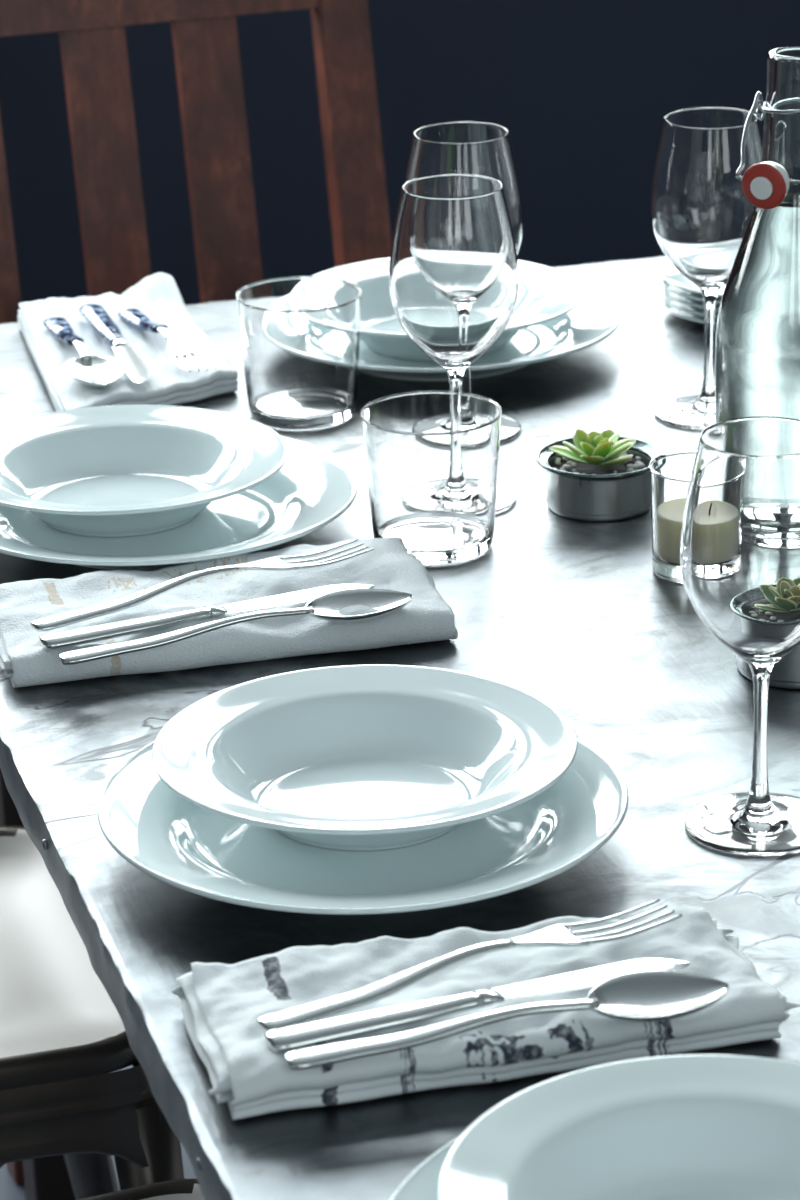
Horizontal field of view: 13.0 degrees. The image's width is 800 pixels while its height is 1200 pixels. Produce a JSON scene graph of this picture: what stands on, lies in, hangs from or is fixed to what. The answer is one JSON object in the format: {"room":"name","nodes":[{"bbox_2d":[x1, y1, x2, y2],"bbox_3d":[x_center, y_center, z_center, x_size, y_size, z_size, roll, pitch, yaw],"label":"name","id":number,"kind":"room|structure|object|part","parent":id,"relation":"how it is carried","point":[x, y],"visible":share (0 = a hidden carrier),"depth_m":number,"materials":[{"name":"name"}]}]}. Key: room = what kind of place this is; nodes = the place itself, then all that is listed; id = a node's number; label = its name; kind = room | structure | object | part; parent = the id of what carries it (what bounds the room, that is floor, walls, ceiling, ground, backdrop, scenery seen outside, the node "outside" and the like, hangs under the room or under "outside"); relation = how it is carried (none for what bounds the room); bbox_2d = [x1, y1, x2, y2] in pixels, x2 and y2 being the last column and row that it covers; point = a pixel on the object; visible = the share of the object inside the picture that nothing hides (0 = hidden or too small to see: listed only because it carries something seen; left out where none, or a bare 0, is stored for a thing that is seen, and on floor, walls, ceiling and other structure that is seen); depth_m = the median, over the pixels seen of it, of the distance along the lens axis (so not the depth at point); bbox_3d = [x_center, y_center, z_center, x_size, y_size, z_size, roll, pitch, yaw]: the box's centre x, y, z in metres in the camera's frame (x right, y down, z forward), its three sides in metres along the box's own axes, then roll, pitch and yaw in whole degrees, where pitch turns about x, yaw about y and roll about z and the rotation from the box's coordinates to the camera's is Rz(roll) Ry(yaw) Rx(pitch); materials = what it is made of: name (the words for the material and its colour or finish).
{"room":"dining room","nodes":[
{"label":"dining room","id":0,"kind":"room"},
{"bbox_2d":[0,1065,196,1199],"bbox_3d":[0.487,0.858,2.084,6.600,0.100,5.300,-7,21,-15],"label":"floor","id":1,"kind":"structure","parent":0,"point":[9,1190],"depth_m":2.96,"materials":[{"name":"stone"}]},
{"bbox_2d":[0,826,183,1199],"bbox_3d":[-0.391,0.259,2.359,0.494,0.856,0.447,-7,21,-15],"label":"metal chair","id":2,"kind":"object","parent":1,"relation":"on","point":[62,1034],"visible":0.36,"depth_m":2.27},
{"bbox_3d":[-0.369,0.250,2.363,0.369,0.020,0.369,-7,21,-15],"label":"seat","id":3,"kind":"part","parent":2,"relation":"part of","materials":[{"name":"white fabric"}]},
{"bbox_3d":[-0.245,0.388,2.657,0.048,0.397,0.107,6,22,20],"label":"leg","id":4,"kind":"part","parent":2,"relation":"part of","materials":[{"name":"brown metal"}]},
{"bbox_3d":[-0.137,0.508,2.333,0.107,0.397,0.048,6,22,20],"label":"leg","id":5,"kind":"part","parent":2,"relation":"part of","materials":[{"name":"brown metal"}]},
{"bbox_2d":[78,1179,203,1199],"bbox_3d":[-0.216,0.440,1.869,0.494,0.856,0.447,-9,22,-20],"label":"metal chair","id":6,"kind":"object","parent":1,"relation":"on","point":[179,1189],"visible":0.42,"depth_m":2.06,"materials":[{"name":"brown metal"}]},
{"bbox_2d":[0,0,391,1183],"bbox_3d":[-0.192,-0.089,3.084,0.520,0.995,0.562,-8,22,-18],"label":"wooden chair","id":7,"kind":"object","parent":1,"relation":"on","point":[92,36],"visible":0.27,"depth_m":3.19,"materials":[{"name":"brown wood"}]},
{"bbox_3d":[-0.317,0.290,2.905,0.040,0.419,0.040,-8,22,-18],"label":"leg","id":8,"kind":"part","parent":7,"relation":"part of","materials":[{"name":"brown wood"}]},
{"bbox_3d":[-0.284,-0.564,3.154,0.434,0.090,0.045,-8,22,-18],"label":"rail","id":9,"kind":"part","parent":7,"relation":"part of","materials":[{"name":"brown wood"}]},
{"bbox_3d":[-0.036,-0.188,3.335,0.047,0.995,0.158,-8,22,-18],"label":"post","id":10,"kind":"part","parent":7,"relation":"part of","materials":[{"name":"brown wood"}]},
{"bbox_2d":[0,256,799,1199],"bbox_3d":[0.262,0.429,2.029,0.890,0.750,1.978,-7,21,-15],"label":"dining table","id":11,"kind":"object","parent":1,"relation":"on","point":[576,615],"visible":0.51,"depth_m":1.93,"materials":[{"name":"marble"}]},
{"bbox_3d":[-0.273,0.210,2.700,0.080,0.712,0.080,-7,21,-15],"label":"leg","id":12,"kind":"part","parent":11,"relation":"part of","materials":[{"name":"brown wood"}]},
{"bbox_2d":[17,272,237,411],"bbox_3d":[-0.204,-0.186,2.579,0.137,0.032,0.285,-7,21,-13],"label":"napkin","id":13,"kind":"object","parent":11,"relation":"on","point":[158,296],"visible":0.65,"depth_m":2.57,"materials":[{"name":"white fabric"}]},
{"bbox_2d":[43,317,125,387],"bbox_3d":[-0.234,-0.181,2.544,0.044,0.014,0.185,-7,21,-15],"label":"spoon","id":14,"kind":"object","parent":13,"relation":"on","point":[88,370],"visible":1,"depth_m":2.51,"materials":[{"name":"polished steel"},{"name":"blue and white porcelain"}]},
{"bbox_3d":[-0.248,-0.199,2.589,0.018,0.013,0.083,-7,21,-15],"label":"handle","id":15,"kind":"part","parent":14,"relation":"part of","materials":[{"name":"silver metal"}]},
{"bbox_2d":[62,356,125,387],"bbox_3d":[-0.217,-0.160,2.491,0.044,0.010,0.066,-7,21,-15],"label":"bowl","id":16,"kind":"object","parent":14,"relation":"on","point":[92,371],"depth_m":2.50,"materials":[{"name":"silver metal"}]},
{"bbox_2d":[79,304,150,383],"bbox_3d":[-0.207,-0.188,2.563,0.020,0.008,0.205,-7,21,-15],"label":"knife","id":17,"kind":"object","parent":13,"relation":"on","point":[96,315],"visible":1,"depth_m":2.56,"materials":[{"name":"polished steel"},{"name":"blue and white porcelain"}]},
{"bbox_3d":[-0.221,-0.205,2.610,0.019,0.007,0.102,-7,21,-15],"label":"handle","id":18,"kind":"part","parent":17,"relation":"part of","materials":[{"name":"silver metal"}]},
{"bbox_3d":[-0.192,-0.170,2.513,0.017,0.002,0.095,-7,21,-15],"label":"blade","id":19,"kind":"part","parent":17,"relation":"part of","materials":[{"name":"silver metal"}]},
{"bbox_2d":[118,308,215,371],"bbox_3d":[-0.173,-0.192,2.564,0.023,0.014,0.178,-9,22,-20],"label":"fork","id":20,"kind":"object","parent":13,"relation":"on","point":[136,318],"visible":1,"depth_m":2.54,"materials":[{"name":"polished steel"},{"name":"blue and white porcelain"}]},
{"bbox_3d":[-0.191,-0.208,2.607,0.018,0.014,0.080,-9,22,-20],"label":"handle","id":21,"kind":"part","parent":20,"relation":"part of","materials":[{"name":"silver metal"}]},
{"bbox_2d":[0,435,357,570],"bbox_3d":[-0.162,-0.058,2.247,0.270,0.027,0.270,8,22,22],"label":"dinner plate","id":22,"kind":"object","parent":11,"relation":"on","point":[314,486],"visible":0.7,"depth_m":2.22,"materials":[{"name":"white ceramic"}]},
{"bbox_2d":[0,405,287,536],"bbox_3d":[-0.181,-0.076,2.263,0.219,0.037,0.219,4,21,14],"label":"soup bowl","id":23,"kind":"object","parent":22,"relation":"on","point":[115,470],"visible":1,"depth_m":2.30,"materials":[{"name":"white ceramic"}]},
{"bbox_2d":[0,537,457,687],"bbox_3d":[-0.108,0.005,2.076,0.275,0.025,0.144,-7,21,-15],"label":"napkin","id":24,"kind":"object","parent":11,"relation":"on","point":[427,618],"visible":0.67,"depth_m":2.05,"materials":[{"name":"fabric"}]},
{"bbox_2d":[30,539,373,631],"bbox_3d":[-0.116,-0.011,2.073,0.222,0.013,0.023,-14,24,-28],"label":"fork","id":25,"kind":"object","parent":24,"relation":"on","point":[52,622],"visible":1,"depth_m":2.06,"materials":[{"name":"silver metal"}]},
{"bbox_3d":[-0.154,-0.002,2.052,0.133,0.014,0.016,-14,24,-28],"label":"handle","id":26,"kind":"part","parent":25,"relation":"part of","materials":[{"name":"silver metal"}]},
{"bbox_2d":[39,584,373,649],"bbox_3d":[-0.111,0.008,2.035,0.205,0.008,0.019,-10,22,-22],"label":"knife","id":27,"kind":"object","parent":24,"relation":"on","point":[79,636],"visible":1,"depth_m":2.02,"materials":[{"name":"silver metal"}]},
{"bbox_3d":[-0.158,0.016,2.016,0.102,0.007,0.018,-10,22,-22],"label":"handle","id":28,"kind":"part","parent":27,"relation":"part of","materials":[{"name":"silver metal"}]},
{"bbox_3d":[-0.060,-0.001,2.055,0.095,0.002,0.017,-10,22,-22],"label":"blade","id":29,"kind":"part","parent":27,"relation":"part of","materials":[{"name":"silver metal"}]},
{"bbox_2d":[58,588,412,664],"bbox_3d":[-0.092,0.015,2.009,0.214,0.014,0.044,-9,22,-19],"label":"spoon","id":30,"kind":"object","parent":24,"relation":"on","point":[326,606],"visible":1,"depth_m":2.01,"materials":[{"name":"silver metal"}]},
{"bbox_3d":[-0.121,0.019,1.998,0.152,0.012,0.016,-9,22,-19],"label":"handle","id":31,"kind":"part","parent":30,"relation":"part of","materials":[{"name":"silver metal"}]},
{"bbox_2d":[305,588,412,621],"bbox_3d":[-0.023,0.005,2.034,0.066,0.010,0.044,-9,22,-19],"label":"bowl","id":32,"kind":"object","parent":30,"relation":"on","point":[326,606],"depth_m":2.04,"materials":[{"name":"silver metal"}]},
{"bbox_2d":[236,276,361,428],"bbox_3d":[-0.070,-0.173,2.456,0.088,0.089,0.088,-1,21,0],"label":"tumbler","id":33,"kind":"object","parent":11,"relation":"on","point":[300,335],"visible":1,"depth_m":2.43,"materials":[{"name":"clear glass"}]},
{"bbox_2d":[97,733,628,914],"bbox_3d":[-0.019,0.112,1.789,0.270,0.027,0.270,-20,28,-40],"label":"dinner plate","id":34,"kind":"object","parent":11,"relation":"on","point":[180,844],"visible":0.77,"depth_m":1.76,"materials":[{"name":"white ceramic"}]},
{"bbox_2d":[152,664,577,850],"bbox_3d":[-0.018,0.091,1.811,0.219,0.037,0.219,-7,21,-14],"label":"soup bowl","id":35,"kind":"object","parent":34,"relation":"on","point":[365,757],"visible":1,"depth_m":1.84,"materials":[{"name":"white ceramic"}]},
{"bbox_2d":[390,1137,458,1199],"bbox_3d":[0.125,0.265,1.373,0.270,0.027,0.270,11,24,30],"label":"dinner plate","id":36,"kind":"object","parent":11,"relation":"on","point":[422,1183],"visible":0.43,"depth_m":1.42,"materials":[{"name":"white ceramic"}]},
{"bbox_2d":[438,1054,799,1199],"bbox_3d":[0.125,0.248,1.386,0.219,0.037,0.219,4,21,14],"label":"soup bowl","id":37,"kind":"object","parent":36,"relation":"on","point":[693,1126],"visible":1,"depth_m":1.45,"materials":[{"name":"white ceramic"}]},
{"bbox_2d":[361,390,501,563],"bbox_3d":[0.020,-0.076,2.195,0.088,0.089,0.088,-1,21,0],"label":"tumbler","id":38,"kind":"object","parent":11,"relation":"on","point":[432,456],"visible":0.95,"depth_m":2.17,"materials":[{"name":"clear glass"}]},
{"bbox_2d":[389,174,518,513],"bbox_3d":[0.035,-0.164,2.253,0.083,0.210,0.083,-18,26,-37],"label":"wine glass","id":39,"kind":"object","parent":11,"relation":"on","point":[454,273],"visible":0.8,"depth_m":2.21,"materials":[{"name":"clear glass"}]},
{"bbox_2d":[389,174,518,370],"bbox_3d":[0.035,-0.206,2.237,0.083,0.120,0.083,-18,26,-37],"label":"bowl","id":40,"kind":"object","parent":39,"relation":"on","point":[454,273],"depth_m":2.21,"materials":[{"name":"clear glass"}]},
{"bbox_3d":[0.037,-0.120,2.270,0.014,0.064,0.014,-18,26,-37],"label":"stem","id":41,"kind":"part","parent":39,"relation":"part of","materials":[{"name":"clear glass"}]},
{"bbox_2d":[405,122,522,442],"bbox_3d":[0.043,-0.216,2.392,0.083,0.210,0.083,7,22,22],"label":"wine glass","id":42,"kind":"object","parent":11,"relation":"on","point":[473,148],"visible":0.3,"depth_m":2.35,"materials":[{"name":"clear glass"}]},
{"bbox_2d":[405,122,522,253],"bbox_3d":[0.042,-0.259,2.376,0.083,0.120,0.083,-1,21,0],"label":"bowl","id":43,"kind":"object","parent":42,"relation":"on","point":[473,148],"depth_m":2.34,"materials":[{"name":"clear glass"}]},
{"bbox_3d":[0.044,-0.172,2.408,0.014,0.064,0.014,-1,21,0],"label":"stem","id":44,"kind":"part","parent":42,"relation":"part of","materials":[{"name":"clear glass"}]},
{"bbox_2d":[172,906,799,1119],"bbox_3d":[0.040,0.184,1.593,0.273,0.026,0.120,-6,21,-11],"label":"napkin","id":45,"kind":"object","parent":11,"relation":"on","point":[222,1004],"visible":0.7,"depth_m":1.57,"materials":[{"name":"fabric"}]},
{"bbox_2d":[257,899,681,1031],"bbox_3d":[0.033,0.164,1.593,0.214,0.013,0.023,-12,23,-26],"label":"fork","id":46,"kind":"object","parent":45,"relation":"on","point":[559,934],"visible":1,"depth_m":1.58,"materials":[{"name":"silver metal"}]},
{"bbox_3d":[-0.005,0.172,1.574,0.128,0.014,0.016,-12,23,-26],"label":"handle","id":47,"kind":"part","parent":46,"relation":"part of","materials":[{"name":"silver metal"}]},
{"bbox_2d":[264,958,688,1052],"bbox_3d":[0.036,0.179,1.563,0.200,0.008,0.019,-9,22,-19],"label":"knife","id":48,"kind":"object","parent":45,"relation":"on","point":[314,1033],"visible":1,"depth_m":1.55,"materials":[{"name":"silver metal"}]},
{"bbox_3d":[-0.011,0.186,1.548,0.100,0.007,0.018,-9,22,-19],"label":"handle","id":49,"kind":"part","parent":48,"relation":"part of","materials":[{"name":"silver metal"}]},
{"bbox_3d":[0.087,0.171,1.580,0.092,0.002,0.017,-9,22,-19],"label":"blade","id":50,"kind":"part","parent":48,"relation":"part of","materials":[{"name":"silver metal"}]},
{"bbox_2d":[284,971,729,1069],"bbox_3d":[0.049,0.186,1.540,0.204,0.014,0.044,-7,21,-14],"label":"spoon","id":51,"kind":"object","parent":45,"relation":"on","point":[644,996],"visible":1,"depth_m":1.54,"materials":[{"name":"silver metal"}]},
{"bbox_3d":[0.019,0.189,1.533,0.142,0.012,0.016,-7,21,-14],"label":"handle","id":52,"kind":"part","parent":51,"relation":"part of","materials":[{"name":"silver metal"}]},
{"bbox_2d":[588,971,729,1021],"bbox_3d":[0.116,0.179,1.557,0.066,0.010,0.044,-7,21,-14],"label":"bowl","id":53,"kind":"object","parent":51,"relation":"on","point":[644,996],"depth_m":1.56,"materials":[{"name":"silver metal"}]},
{"bbox_2d":[358,285,620,380],"bbox_3d":[0.029,-0.199,2.607,0.270,0.027,0.270,-20,28,-40],"label":"dinner plate","id":54,"kind":"object","parent":11,"relation":"on","point":[597,316],"visible":0.38,"depth_m":2.57,"materials":[{"name":"white ceramic"}]},
{"bbox_2d":[313,258,583,360],"bbox_3d":[0.027,-0.211,2.606,0.219,0.037,0.219,4,21,14],"label":"soup bowl","id":55,"kind":"object","parent":54,"relation":"on","point":[545,294],"visible":0.45,"depth_m":2.63,"materials":[{"name":"white ceramic"}]},
{"bbox_2d":[536,429,662,520],"bbox_3d":[0.130,-0.085,2.268,0.083,0.048,0.083,16,27,38],"label":"potted succulent","id":56,"kind":"object","parent":11,"relation":"on","point":[604,475],"visible":0.98,"depth_m":2.25,"materials":[{"name":"metal"}]},
{"bbox_2d":[649,450,696,583],"bbox_3d":[0.181,-0.050,2.145,0.056,0.068,0.056,-1,21,0],"label":"candle holder","id":57,"kind":"object","parent":11,"relation":"on","point":[670,473],"visible":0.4,"depth_m":2.13,"materials":[{"name":"clear glass"}]},
{"bbox_2d":[662,297,717,325],"bbox_3d":[0.271,-0.225,2.685,0.141,0.010,0.141,-1,21,0],"label":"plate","id":58,"kind":"object","parent":11,"relation":"on","point":[695,318],"visible":0.12,"depth_m":2.66,"materials":[{"name":"white ceramic"}]},
{"bbox_2d":[663,291,718,318],"bbox_3d":[0.272,-0.230,2.683,0.141,0.010,0.141,-1,21,0],"label":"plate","id":59,"kind":"object","parent":58,"relation":"on","point":[696,311],"visible":0.12,"depth_m":2.66,"materials":[{"name":"white ceramic"}]},
{"bbox_2d":[662,286,719,311],"bbox_3d":[0.272,-0.236,2.681,0.141,0.010,0.141,-1,21,0],"label":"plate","id":60,"kind":"object","parent":59,"relation":"on","point":[693,303],"visible":0.09,"depth_m":2.65,"materials":[{"name":"white ceramic"}]},
{"bbox_2d":[661,277,721,304],"bbox_3d":[0.270,-0.241,2.679,0.141,0.010,0.141,-1,21,0],"label":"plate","id":61,"kind":"object","parent":60,"relation":"on","point":[697,297],"visible":0.11,"depth_m":2.65,"materials":[{"name":"white ceramic"}]},
{"bbox_2d":[661,262,725,297],"bbox_3d":[0.270,-0.246,2.677,0.141,0.010,0.141,-1,21,0],"label":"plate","id":62,"kind":"object","parent":61,"relation":"on","point":[669,273],"visible":0.11,"depth_m":2.67,"materials":[{"name":"white ceramic"}]},
{"bbox_2d":[650,107,762,429],"bbox_3d":[0.214,-0.229,2.415,0.083,0.210,0.083,2,21,9],"label":"wine glass","id":63,"kind":"object","parent":11,"relation":"on","point":[700,212],"visible":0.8,"depth_m":2.37,"materials":[{"name":"clear glass"}]},
{"bbox_2d":[650,107,762,290],"bbox_3d":[0.213,-0.272,2.399,0.083,0.120,0.083,2,21,9],"label":"bowl","id":64,"kind":"object","parent":63,"relation":"on","point":[700,212],"depth_m":2.37,"materials":[{"name":"clear glass"}]},
{"bbox_3d":[0.215,-0.185,2.432,0.014,0.064,0.014,2,21,9],"label":"stem","id":65,"kind":"part","parent":63,"relation":"part of","materials":[{"name":"clear glass"}]},
{"bbox_2d":[680,416,799,855],"bbox_3d":[0.182,0.018,1.765,0.083,0.210,0.083,4,21,14],"label":"wine glass","id":66,"kind":"object","parent":11,"relation":"on","point":[740,539],"visible":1,"depth_m":1.73,"materials":[{"name":"clear glass"}]},
{"bbox_2d":[680,416,799,666],"bbox_3d":[0.181,-0.025,1.749,0.083,0.120,0.083,-13,24,-28],"label":"bowl","id":67,"kind":"object","parent":66,"relation":"on","point":[740,539],"depth_m":1.72,"materials":[{"name":"clear glass"}]},
{"bbox_3d":[0.183,0.061,1.781,0.014,0.064,0.014,-13,24,-28],"label":"stem","id":68,"kind":"part","parent":66,"relation":"part of","materials":[{"name":"clear glass"}]},
{"bbox_2d":[715,46,799,422],"bbox_3d":[0.245,-0.191,2.178,0.097,0.305,0.097,-1,21,0],"label":"bottle","id":69,"kind":"object","parent":11,"relation":"on","point":[757,350],"visible":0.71,"depth_m":2.14,"materials":[{"name":"clear glass"}]},
{"bbox_2d":[736,646,799,688],"bbox_3d":[0.227,0.016,1.996,0.083,0.048,0.083,0,21,3],"label":"potted succulent","id":70,"kind":"object","parent":11,"relation":"on","point":[785,673],"visible":0.12,"depth_m":1.97,"materials":[{"name":"metal"}]},
{"bbox_2d":[0,0,799,304],"bbox_3d":[-0.280,-1.449,3.851,6.600,3.000,0.150,-7,21,-15],"label":"wall","id":71,"kind":"structure","parent":0,"point":[583,92],"depth_m":4.19,"materials":[{"name":"blue paint"}]}
]}

